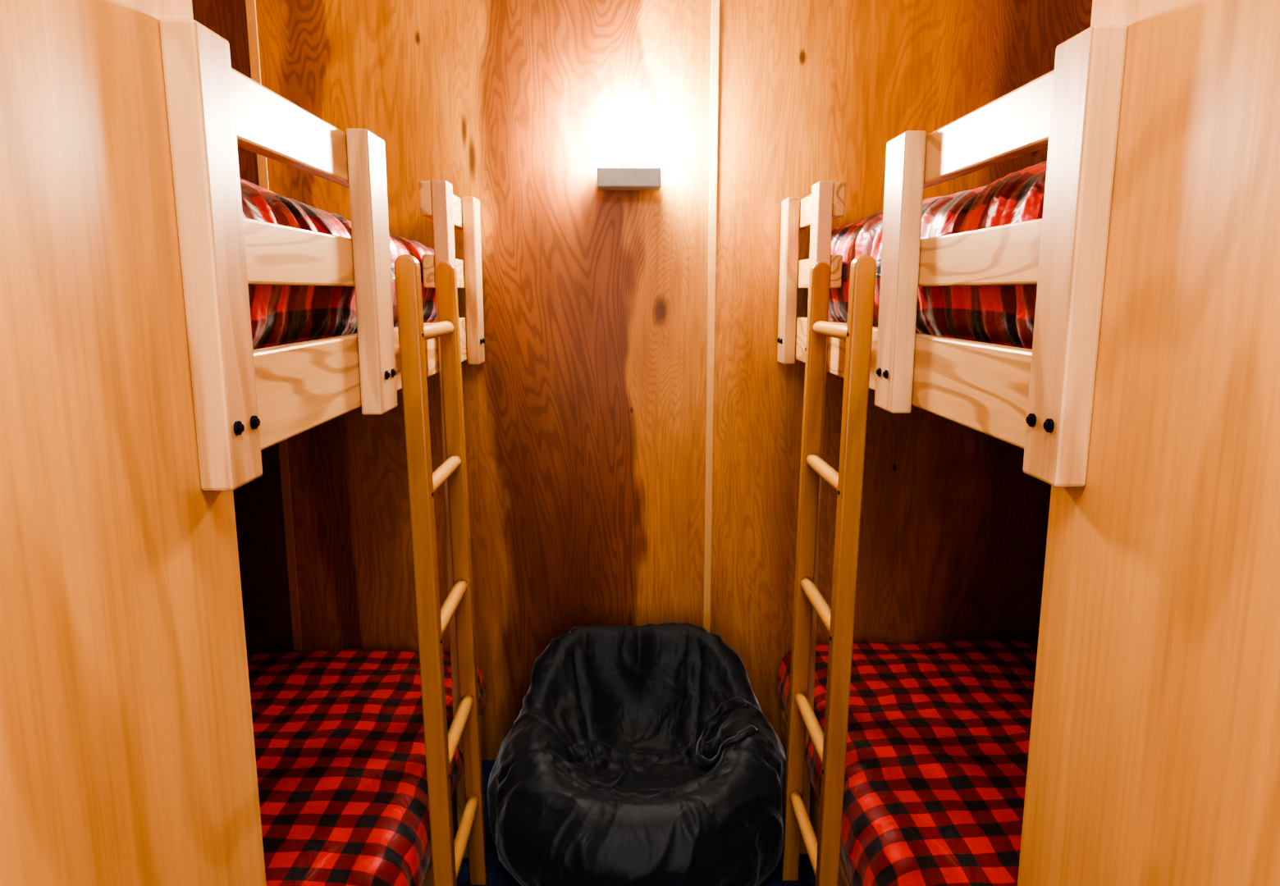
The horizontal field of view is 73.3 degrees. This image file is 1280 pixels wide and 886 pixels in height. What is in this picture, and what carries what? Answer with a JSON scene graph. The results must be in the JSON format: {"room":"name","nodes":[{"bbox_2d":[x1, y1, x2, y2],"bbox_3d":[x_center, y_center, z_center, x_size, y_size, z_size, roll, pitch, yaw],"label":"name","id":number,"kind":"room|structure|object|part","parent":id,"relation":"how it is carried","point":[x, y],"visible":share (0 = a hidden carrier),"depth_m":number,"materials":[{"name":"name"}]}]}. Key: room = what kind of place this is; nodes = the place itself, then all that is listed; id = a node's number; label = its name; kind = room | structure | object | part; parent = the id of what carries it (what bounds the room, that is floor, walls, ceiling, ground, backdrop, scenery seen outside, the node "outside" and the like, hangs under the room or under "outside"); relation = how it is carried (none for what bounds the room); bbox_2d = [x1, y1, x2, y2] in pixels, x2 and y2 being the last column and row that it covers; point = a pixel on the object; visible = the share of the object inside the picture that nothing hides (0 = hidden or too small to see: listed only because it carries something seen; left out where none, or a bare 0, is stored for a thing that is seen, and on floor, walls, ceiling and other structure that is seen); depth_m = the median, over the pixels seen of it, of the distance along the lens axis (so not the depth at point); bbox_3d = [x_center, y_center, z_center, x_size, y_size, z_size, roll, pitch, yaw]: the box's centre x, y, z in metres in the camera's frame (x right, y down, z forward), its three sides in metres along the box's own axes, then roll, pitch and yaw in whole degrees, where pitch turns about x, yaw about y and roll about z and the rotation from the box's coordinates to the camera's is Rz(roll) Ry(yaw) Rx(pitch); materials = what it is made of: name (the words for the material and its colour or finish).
{"room":"dormitory","nodes":[
{"label":"dormitory","id":0,"kind":"room"},
{"bbox_2d":[0,0,266,885],"bbox_3d":[-0.442,0.285,-0.439,0.025,2.550,2.855,0,10,-1],"label":"wall","id":1,"kind":"structure","parent":0,"point":[127,749],"depth_m":0.73,"materials":[{"name":"brown wood"}]},
{"bbox_2d":[453,759,815,885],"bbox_3d":[0.019,1.450,0.586,3.140,0.100,4.650,0,10,-1],"label":"floor","id":2,"kind":"structure","parent":0,"point":[497,875],"depth_m":2.23,"materials":[{"name":"blue carpet"}]},
{"bbox_2d":[159,18,484,885],"bbox_3d":[-0.947,0.335,1.627,1.036,1.735,1.965,0,10,-1],"label":"bunk bed","id":3,"kind":"object","parent":2,"relation":"on","point":[248,401],"visible":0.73,"depth_m":1.08,"materials":[{"name":"brown wood"}]},
{"bbox_3d":[-0.440,-0.183,0.892,0.035,0.460,0.077,0,10,-1],"label":"post","id":4,"kind":"part","parent":3,"relation":"part of","materials":[{"name":"brown wood"}]},
{"bbox_3d":[-0.478,-0.423,1.186,0.028,0.078,0.588,0,10,-1],"label":"guard rail","id":5,"kind":"part","parent":3,"relation":"part of","materials":[{"name":"brown wood"}]},
{"bbox_3d":[-0.478,-0.261,1.215,0.028,0.077,0.588,0,10,-1],"label":"guard rail","id":6,"kind":"part","parent":3,"relation":"part of","materials":[{"name":"brown wood"}]},
{"bbox_2d":[239,178,436,349],"bbox_3d":[-0.936,-0.336,1.532,0.879,0.341,1.890,0,10,-1],"label":"mattress","id":7,"kind":"object","parent":3,"relation":"on","point":[280,315],"visible":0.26,"depth_m":1.36,"materials":[{"name":"red fabric"}]},
{"bbox_3d":[-0.488,-0.172,1.738,0.028,0.120,1.588,0,10,-1],"label":"rail","id":8,"kind":"part","parent":3,"relation":"part of","materials":[{"name":"brown wood"}]},
{"bbox_2d":[246,649,487,885],"bbox_3d":[-0.910,0.897,1.749,0.930,0.241,1.890,0,10,-1],"label":"mattress","id":9,"kind":"object","parent":3,"relation":"on","point":[339,734],"visible":0.37,"depth_m":2.00,"materials":[{"name":"fabric"}]},
{"bbox_3d":[-0.451,-0.282,1.457,0.035,0.460,0.105,0,10,-1],"label":"post","id":10,"kind":"part","parent":3,"relation":"part of","materials":[{"name":"brown wood"}]},
{"bbox_2d":[393,254,488,885],"bbox_3d":[-0.418,0.386,1.883,0.065,1.546,0.390,0,10,-1],"label":"ladder","id":11,"kind":"object","parent":3,"relation":"attached to","point":[432,619],"depth_m":1.76,"materials":[{"name":"brown wood"}]},
{"bbox_3d":[-0.499,-0.606,2.221,0.028,0.078,0.485,0,10,-1],"label":"guard rail","id":12,"kind":"part","parent":3,"relation":"part of","materials":[{"name":"brown wood"}]},
{"bbox_3d":[-0.499,-0.444,2.250,0.028,0.077,0.485,0,10,-1],"label":"guard rail","id":13,"kind":"part","parent":3,"relation":"part of","materials":[{"name":"brown wood"}]},
{"bbox_3d":[-0.464,0.242,2.166,0.035,1.732,0.080,0,10,-1],"label":"long post","id":14,"kind":"part","parent":3,"relation":"part of","materials":[{"name":"brown wood"}]},
{"bbox_3d":[-0.499,1.037,1.968,0.028,0.095,1.555,0,10,-1],"label":"rail","id":15,"kind":"part","parent":3,"relation":"part of","materials":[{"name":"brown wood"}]},
{"bbox_3d":[-0.471,-0.455,2.439,0.035,0.460,0.100,0,10,-1],"label":"post","id":16,"kind":"part","parent":3,"relation":"part of","materials":[{"name":"brown wood"}]},
{"bbox_2d":[487,621,786,885],"bbox_3d":[-0.004,0.830,2.309,0.800,0.519,0.774,0,10,-1],"label":"bean bag chair","id":17,"kind":"object","parent":2,"relation":"on","point":[648,755],"visible":0.99,"depth_m":2.21,"materials":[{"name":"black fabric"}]},
{"bbox_2d":[777,24,1127,885],"bbox_3d":[0.936,0.329,1.664,1.036,1.735,1.965,0,10,-1],"label":"bunk bed","id":18,"kind":"object","parent":2,"relation":"on","point":[1038,400],"visible":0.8,"depth_m":1.11,"materials":[{"name":"brown wood"}]},
{"bbox_3d":[0.423,-0.459,2.457,0.035,0.460,0.100,0,10,-1],"label":"post","id":19,"kind":"part","parent":18,"relation":"part of","materials":[{"name":"brown wood"}]},
{"bbox_3d":[0.480,1.033,1.987,0.028,0.095,1.555,0,10,-1],"label":"rail","id":20,"kind":"part","parent":18,"relation":"part of","materials":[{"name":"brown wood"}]},
{"bbox_3d":[0.431,0.238,2.184,0.035,1.732,0.080,0,10,-1],"label":"long post","id":21,"kind":"part","parent":18,"relation":"part of","materials":[{"name":"brown wood"}]},
{"bbox_3d":[0.459,-0.447,2.269,0.028,0.077,0.485,0,10,-1],"label":"guard rail","id":22,"kind":"part","parent":18,"relation":"part of","materials":[{"name":"brown wood"}]},
{"bbox_3d":[0.459,-0.609,2.240,0.028,0.078,0.485,0,10,-1],"label":"guard rail","id":23,"kind":"part","parent":18,"relation":"part of","materials":[{"name":"brown wood"}]},
{"bbox_2d":[780,254,876,885],"bbox_3d":[0.398,0.383,1.899,0.065,1.546,0.390,0,10,-1],"label":"ladder","id":24,"kind":"object","parent":18,"relation":"attached to","point":[830,746],"depth_m":1.78,"materials":[{"name":"brown wood"}]},
{"bbox_3d":[0.444,-0.285,1.474,0.035,0.460,0.105,0,10,-1],"label":"post","id":25,"kind":"part","parent":18,"relation":"part of","materials":[{"name":"brown wood"}]},
{"bbox_2d":[776,639,1037,885],"bbox_3d":[0.898,0.883,1.784,0.932,0.256,1.890,0,10,-1],"label":"mattress","id":26,"kind":"object","parent":18,"relation":"on","point":[939,732],"visible":0.48,"depth_m":2.00,"materials":[{"name":"fabric"}]},
{"bbox_3d":[0.470,-0.176,1.757,0.028,0.120,1.588,0,10,-1],"label":"rail","id":27,"kind":"part","parent":18,"relation":"part of","materials":[{"name":"brown wood"}]},
{"bbox_2d":[807,160,1046,349],"bbox_3d":[0.924,-0.343,1.568,0.879,0.342,1.890,0,10,-1],"label":"mattress","id":28,"kind":"object","parent":18,"relation":"on","point":[1003,315],"visible":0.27,"depth_m":1.35,"materials":[{"name":"red fabric"}]},
{"bbox_3d":[0.480,-0.265,1.234,0.028,0.077,0.588,0,10,-1],"label":"guard rail","id":29,"kind":"part","parent":18,"relation":"part of","materials":[{"name":"brown wood"}]},
{"bbox_3d":[0.480,-0.427,1.205,0.028,0.078,0.588,0,10,-1],"label":"guard rail","id":30,"kind":"part","parent":18,"relation":"part of","materials":[{"name":"brown wood"}]},
{"bbox_3d":[0.455,-0.186,0.909,0.035,0.460,0.077,0,10,-1],"label":"post","id":31,"kind":"part","parent":18,"relation":"part of","materials":[{"name":"brown wood"}]},
{"bbox_2d":[192,0,1092,759],"bbox_3d":[-0.026,-0.250,2.596,3.140,2.550,0.100,0,10,-1],"label":"wall","id":32,"kind":"structure","parent":0,"point":[585,409],"depth_m":2.54,"materials":[{"name":"brown wood"}]},
{"bbox_2d":[245,0,301,651],"bbox_3d":[-1.065,-0.237,2.524,0.026,2.550,0.005,0,10,-1],"label":"trim","id":33,"kind":"structure","parent":32,"relation":"attached to","point":[251,16],"depth_m":2.58,"materials":[{"name":"brown wood"}]},
{"bbox_2d":[597,108,661,190],"bbox_3d":[-0.031,-0.812,2.393,0.175,0.205,0.105,0,10,-1],"label":"wall sconce","id":34,"kind":"object","parent":32,"relation":"attached to","point":[628,139],"visible":1,"depth_m":2.34,"materials":[{"name":"white glass"}]},
{"bbox_2d":[703,0,719,632],"bbox_3d":[0.209,-0.241,2.549,0.022,2.550,0.005,0,10,-1],"label":"trim","id":35,"kind":"structure","parent":32,"relation":"attached to","point":[715,3],"depth_m":2.52,"materials":[{"name":"brown wood"}]},
{"bbox_2d":[1017,0,1279,885],"bbox_3d":[0.513,0.282,-0.420,0.025,2.550,2.855,0,10,-1],"label":"wall","id":36,"kind":"structure","parent":0,"point":[1154,755],"depth_m":0.76,"materials":[{"name":"brown wood"}]}
]}

